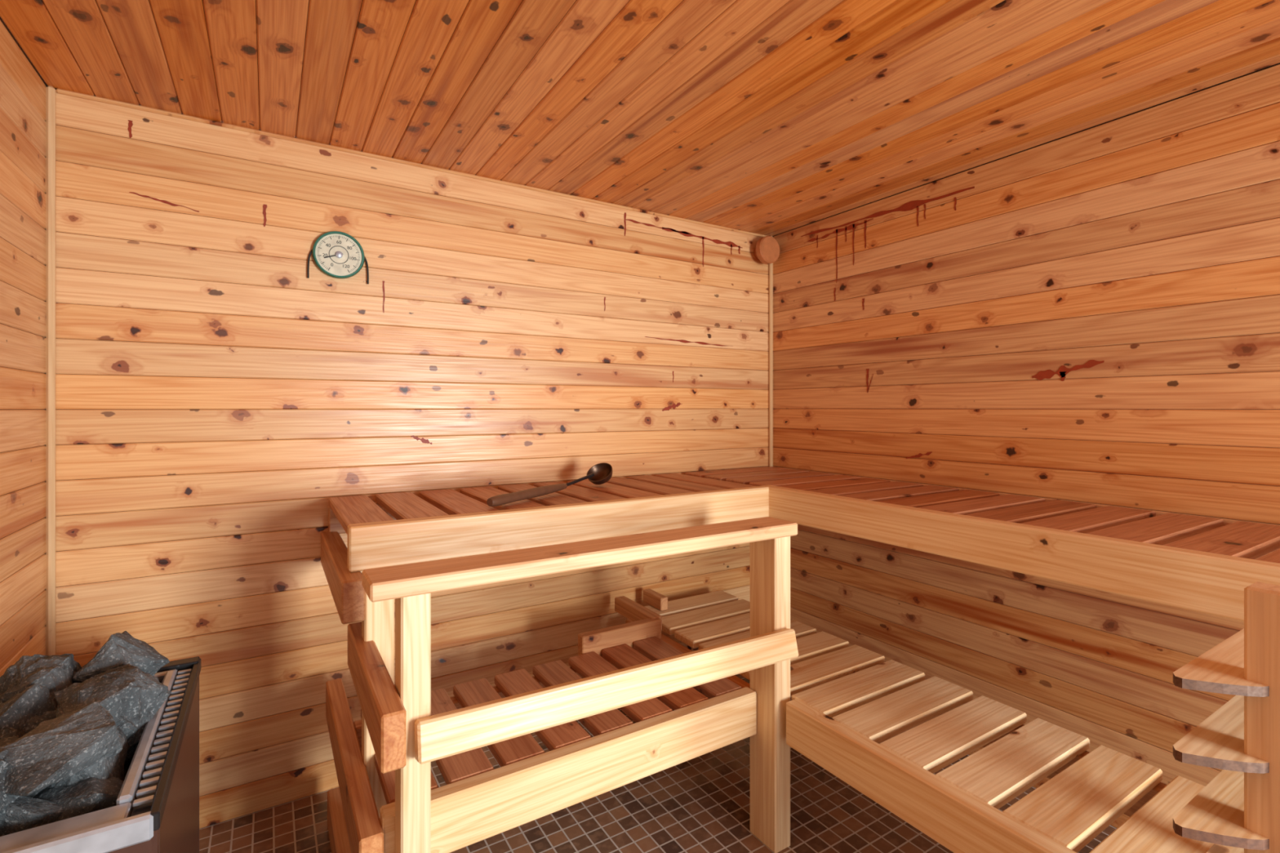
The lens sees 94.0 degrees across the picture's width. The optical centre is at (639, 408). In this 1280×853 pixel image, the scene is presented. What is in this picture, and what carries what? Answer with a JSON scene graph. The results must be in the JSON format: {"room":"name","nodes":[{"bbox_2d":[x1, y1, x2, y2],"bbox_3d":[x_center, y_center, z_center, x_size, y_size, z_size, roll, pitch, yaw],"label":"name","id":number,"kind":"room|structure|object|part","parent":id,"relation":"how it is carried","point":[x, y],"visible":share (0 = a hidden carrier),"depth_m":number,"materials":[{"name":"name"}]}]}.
{"room":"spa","nodes":[
{"label":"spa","id":0,"kind":"room"},
{"bbox_2d":[0,20,46,676],"bbox_3d":[-0.528,0.196,-0.152,0.050,2.116,4.100,0,0,-32],"label":"wall","id":1,"kind":"structure","parent":0,"point":[22,91],"depth_m":1.43,"materials":[{"name":"brown wood"}]},
{"bbox_2d":[44,90,768,828],"bbox_3d":[-0.479,0.196,2.322,2.749,2.116,0.050,0,0,-32],"label":"wall","id":2,"kind":"structure","parent":0,"point":[214,397],"depth_m":1.94,"materials":[{"name":"brown wood"}]},
{"bbox_2d":[45,85,55,655],"bbox_3d":[-1.578,0.196,1.599,0.018,2.116,0.018,0,0,-32],"label":"trim","id":3,"kind":"structure","parent":2,"relation":"attached to","point":[50,91],"depth_m":1.59,"materials":[{"name":"brown wood"}]},
{"bbox_2d":[306,231,368,284],"bbox_3d":[-0.990,-0.499,1.961,0.182,0.162,0.023,0,0,-32],"label":"thermometer","id":4,"kind":"object","parent":2,"relation":"attached to","point":[336,254],"visible":1,"depth_m":1.96,"materials":[{"name":"white metal"}]},
{"bbox_3d":[-1.055,-0.476,1.925,0.033,0.117,0.006,0,0,-36],"label":"arm","id":5,"kind":"part","parent":4,"relation":"part of","materials":[{"name":"black paint"}]},
{"bbox_3d":[-0.928,-0.476,2.003,0.033,0.117,0.006,0,0,-28],"label":"arm","id":6,"kind":"part","parent":4,"relation":"part of","materials":[{"name":"black paint"}]},
{"bbox_2d":[55,88,767,236],"bbox_3d":[-0.464,-0.856,2.296,2.611,0.012,0.010,0,0,-32],"label":"trim","id":7,"kind":"structure","parent":2,"relation":"attached to","point":[58,90],"depth_m":2.00,"materials":[{"name":"brown wood"}]},
{"bbox_2d":[127,120,742,444],"bbox_3d":[-0.476,-0.353,2.294,2.294,0.966,0.001,0,0,-32],"label":"resin stains","id":8,"kind":"object","parent":2,"relation":"attached to","point":[731,244],"visible":1,"depth_m":2.63,"materials":[{"name":"brown resin"}]},
{"bbox_2d":[753,235,779,264],"bbox_3d":[0.609,-0.768,2.919,0.132,0.132,0.087,0,0,-32],"label":"plug","id":9,"kind":"object","parent":2,"relation":"attached to","point":[766,250],"visible":1,"depth_m":2.88,"materials":[{"name":"brown wood"}]},
{"bbox_2d":[768,235,773,466],"bbox_3d":[0.655,0.196,2.987,0.020,2.116,0.020,0,0,-32],"label":"trim","id":10,"kind":"structure","parent":2,"relation":"attached to","point":[771,265],"depth_m":2.98,"materials":[{"name":"brown wood"}]},
{"bbox_2d":[0,0,1279,236],"bbox_3d":[0.604,-0.887,0.582,2.749,0.050,4.150,0,0,-32],"label":"ceiling","id":11,"kind":"structure","parent":0,"point":[769,117],"depth_m":1.54,"materials":[{"name":"brown wood"}]},
{"bbox_2d":[199,674,1116,852],"bbox_3d":[0.604,1.284,0.582,2.749,0.060,4.150,0,0,-32],"label":"floor","id":12,"kind":"structure","parent":0,"point":[701,804],"depth_m":1.81,"materials":[{"name":"brown tile"}]},
{"bbox_2d":[0,631,200,852],"bbox_3d":[-0.989,0.846,1.004,0.358,0.817,0.617,0,0,-32],"label":"stove","id":13,"kind":"object","parent":12,"relation":"on","point":[101,756],"visible":1,"depth_m":0.95,"materials":[{"name":"grey stone"}]},
{"bbox_2d":[362,516,798,852],"bbox_3d":[-0.051,0.790,1.441,1.117,0.928,0.158,0,0,-32],"label":"guard rail","id":14,"kind":"object","parent":12,"relation":"on","point":[771,644],"visible":1,"depth_m":1.35,"materials":[{"name":"brown wood"}]},
{"bbox_2d":[325,588,1213,852],"bbox_3d":[0.435,1.009,1.090,1.591,0.490,2.890,0,0,-32],"label":"bench","id":15,"kind":"object","parent":12,"relation":"on","point":[846,701],"visible":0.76,"depth_m":1.47,"materials":[{"name":"brown wood"}]},
{"bbox_2d":[320,466,1279,816],"bbox_3d":[0.587,0.770,1.216,1.998,0.968,2.945,0,0,-32],"label":"bench","id":16,"kind":"object","parent":12,"relation":"on","point":[1204,565],"visible":0.94,"depth_m":1.58,"materials":[{"name":"brown wood"}]},
{"bbox_2d":[486,462,612,506],"bbox_3d":[-0.268,0.246,1.979,0.100,0.080,0.619,0,0,27],"label":"ladle","id":17,"kind":"object","parent":16,"relation":"on","point":[600,473],"visible":1,"depth_m":1.95,"materials":[{"name":"brown wood"}]},
{"bbox_3d":[-0.344,0.269,1.877,0.032,0.034,0.367,0,0,29],"label":"handle","id":18,"kind":"part","parent":17,"relation":"part of","materials":[{"name":"brown wood"}]},
{"bbox_3d":[-0.218,0.255,2.100,0.011,0.034,0.183,0,0,31],"label":"rod","id":19,"kind":"part","parent":17,"relation":"part of","materials":[{"name":"metal"}]},
{"bbox_2d":[586,462,612,484],"bbox_3d":[-0.148,0.244,2.215,0.091,0.076,0.096,0,0,-32],"label":"bowl","id":20,"kind":"object","parent":17,"relation":"on","point":[600,473],"depth_m":2.24,"materials":[{"name":"brown metal"}]},
{"bbox_2d":[1173,582,1279,852],"bbox_3d":[0.968,0.752,0.915,0.419,1.003,0.120,0,0,-32],"label":"slatted backrest","id":21,"kind":"object","parent":12,"relation":"on","point":[1238,811],"visible":1,"depth_m":0.84,"materials":[{"name":"brown wood"}]},
{"bbox_2d":[773,63,1279,828],"bbox_3d":[1.763,0.196,1.274,0.050,2.116,4.100,0,0,-32],"label":"wall","id":22,"kind":"structure","parent":0,"point":[1144,244],"depth_m":1.91,"materials":[{"name":"brown wood"}]},
{"bbox_2d":[800,186,1103,458],"bbox_3d":[1.083,-0.310,2.317,0.001,1.021,1.210,0,0,-32],"label":"resin stains","id":23,"kind":"object","parent":22,"relation":"attached to","point":[1063,371],"visible":1,"depth_m":2.34,"materials":[{"name":"brown resin"}]}
]}

